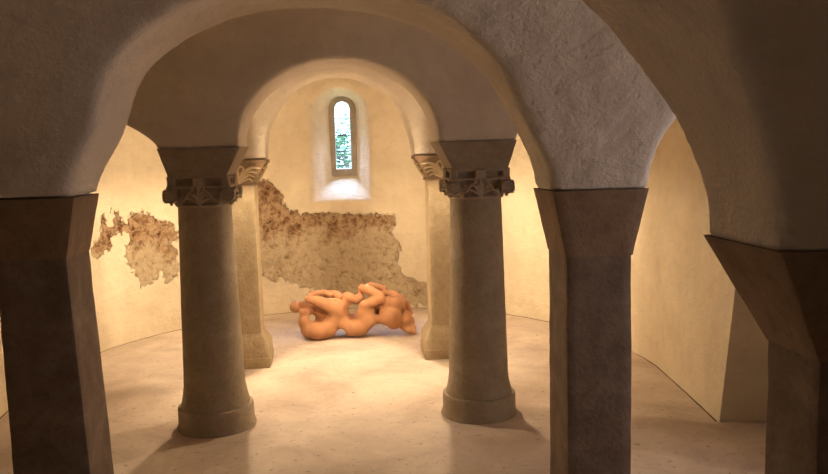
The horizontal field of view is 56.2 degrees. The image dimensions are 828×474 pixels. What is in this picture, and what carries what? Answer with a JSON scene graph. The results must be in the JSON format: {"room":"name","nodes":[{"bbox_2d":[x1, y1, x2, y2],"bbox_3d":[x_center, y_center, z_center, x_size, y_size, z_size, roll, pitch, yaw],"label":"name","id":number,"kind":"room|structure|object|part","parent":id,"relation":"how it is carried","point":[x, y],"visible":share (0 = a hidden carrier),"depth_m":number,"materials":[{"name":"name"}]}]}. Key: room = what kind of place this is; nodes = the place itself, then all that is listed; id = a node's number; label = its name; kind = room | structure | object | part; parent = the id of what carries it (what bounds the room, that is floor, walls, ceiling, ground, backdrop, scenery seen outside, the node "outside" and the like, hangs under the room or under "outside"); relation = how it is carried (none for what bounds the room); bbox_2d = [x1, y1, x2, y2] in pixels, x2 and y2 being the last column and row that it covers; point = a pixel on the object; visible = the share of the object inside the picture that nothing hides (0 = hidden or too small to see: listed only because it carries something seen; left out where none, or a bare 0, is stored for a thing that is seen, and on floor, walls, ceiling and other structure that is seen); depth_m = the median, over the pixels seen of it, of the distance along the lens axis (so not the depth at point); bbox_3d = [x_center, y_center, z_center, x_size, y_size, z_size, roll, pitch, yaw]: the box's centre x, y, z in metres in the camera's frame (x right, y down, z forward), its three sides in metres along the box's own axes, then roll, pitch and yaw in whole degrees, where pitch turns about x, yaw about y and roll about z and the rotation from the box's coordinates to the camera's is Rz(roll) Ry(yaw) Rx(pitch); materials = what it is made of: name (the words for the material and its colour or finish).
{"room":"church","nodes":[
{"label":"church","id":0,"kind":"room"},
{"bbox_2d":[0,319,7,416],"bbox_3d":[-2.479,0.125,1.948,0.383,2.680,7.611,-2,7,-5],"label":"wall","id":1,"kind":"structure","parent":0,"point":[3,395],"depth_m":4.94,"materials":[{"name":"paint"}]},
{"bbox_2d":[89,78,549,351],"bbox_3d":[-0.651,-0.470,7.016,4.990,2.642,2.502,-2,7,-5],"label":"wall","id":2,"kind":"structure","parent":0,"point":[319,230],"depth_m":7.64,"materials":[{"name":"paint"}]},
{"bbox_2d":[101,308,547,352],"bbox_3d":[-0.601,0.838,6.924,4.373,0.008,1.973,-2,7,-5],"label":"trim","id":3,"kind":"structure","parent":2,"relation":"attached to","point":[348,308],"depth_m":7.10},
{"bbox_2d":[329,96,356,176],"bbox_3d":[-0.737,-1.041,8.058,0.280,0.838,0.085,-2,7,-5],"label":"window","id":4,"kind":"structure","parent":2,"relation":"in","point":[336,172],"depth_m":8.02,"materials":[{"name":"wood"}]},
{"bbox_2d":[0,308,765,473],"bbox_3d":[-0.245,1.252,3.214,5.400,0.007,10.530,-2,7,-5],"label":"floor","id":5,"kind":"structure","parent":0,"point":[371,402],"depth_m":4.61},
{"bbox_2d":[0,193,113,473],"bbox_3d":[-1.498,0.561,3.211,0.386,1.456,0.322,-2,7,-5],"label":"stone pillar","id":6,"kind":"structure","parent":5,"relation":"on","point":[59,423],"depth_m":3.07,"materials":[{"name":"brown stone"}]},
{"bbox_2d":[157,147,256,437],"bbox_3d":[-1.190,0.306,4.539,0.472,1.646,0.480,-2,7,-5],"label":"round column","id":7,"kind":"structure","parent":5,"relation":"on","point":[203,184],"depth_m":4.40,"materials":[{"name":"stone"}]},
{"bbox_2d":[231,159,273,368],"bbox_3d":[-1.258,0.203,5.849,0.382,1.558,0.337,-2,7,-5],"label":"column","id":8,"kind":"structure","parent":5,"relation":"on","point":[258,349],"depth_m":5.75,"materials":[{"name":"stone"}]},
{"bbox_2d":[290,282,416,339],"bbox_3d":[-0.527,0.631,6.698,1.082,0.451,0.343,-2,7,-5],"label":"sculpture","id":9,"kind":"object","parent":5,"relation":"on","point":[386,307],"visible":1,"depth_m":6.60,"materials":[{"name":"ceramic"}]},
{"bbox_2d":[411,155,449,359],"bbox_3d":[0.201,0.150,5.981,0.381,1.558,0.336,-2,7,-5],"label":"column","id":10,"kind":"structure","parent":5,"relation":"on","point":[434,340],"depth_m":5.87,"materials":[{"name":"stone"}]},
{"bbox_2d":[430,140,517,424],"bbox_3d":[0.373,0.251,4.660,0.463,1.646,0.520,-2,7,-5],"label":"round column","id":11,"kind":"structure","parent":5,"relation":"on","point":[476,174],"depth_m":4.50,"materials":[{"name":"stone"}]},
{"bbox_2d":[533,188,648,473],"bbox_3d":[0.771,0.496,3.416,0.412,1.422,0.319,-2,7,-5],"label":"stone pillar","id":12,"kind":"structure","parent":5,"relation":"on","point":[591,235],"depth_m":3.27,"materials":[{"name":"brown stone"}]},
{"bbox_2d":[704,234,827,473],"bbox_3d":[1.107,0.680,1.987,0.611,1.362,0.378,-2,7,-5],"label":"stone pillar","id":13,"kind":"structure","parent":5,"relation":"on","point":[785,293],"depth_m":1.89,"materials":[{"name":"brown stone"}]},
{"bbox_2d":[0,0,827,250],"bbox_3d":[-0.317,-0.697,3.223,5.239,1.182,10.010,-2,7,-5],"label":"ceiling","id":14,"kind":"structure","parent":0,"point":[590,90],"depth_m":3.00,"materials":[{"name":"paint"}]},
{"bbox_2d":[631,118,767,421],"bbox_3d":[2.092,-0.042,2.361,0.383,2.680,7.610,-2,7,-5],"label":"wall","id":15,"kind":"structure","parent":0,"point":[689,319],"depth_m":4.95,"materials":[{"name":"paint"}]},
{"bbox_2d":[637,354,716,421],"bbox_3d":[1.736,0.974,5.184,0.051,0.008,1.485,-2,7,-1],"label":"trim","id":16,"kind":"structure","parent":15,"relation":"attached to","point":[637,354],"depth_m":4.95,"materials":[{"name":"stone"}]},
{"label":"outside","id":17,"kind":"structure","parent":0,"visible":0},
{"bbox_3d":[-1.787,-1.169,19.282,12.000,0.150,21.250,-2,7,-5],"label":"ground","id":18,"kind":"structure","parent":17,"visible":0},
{"bbox_2d":[335,113,350,167],"bbox_3d":[-0.833,-0.933,10.519,1.629,1.496,1.188,-2,7,-5],"label":"bush","id":19,"kind":"object","parent":18,"relation":"on","point":[342,156],"visible":0.12,"depth_m":10.32,"materials":[{"name":"green plant"}]},
{"bbox_3d":[-0.711,-0.722,10.577,0.572,0.930,0.569,-2,7,-5],"label":"stem","id":20,"kind":"part","parent":19,"relation":"part of","materials":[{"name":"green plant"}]}
]}

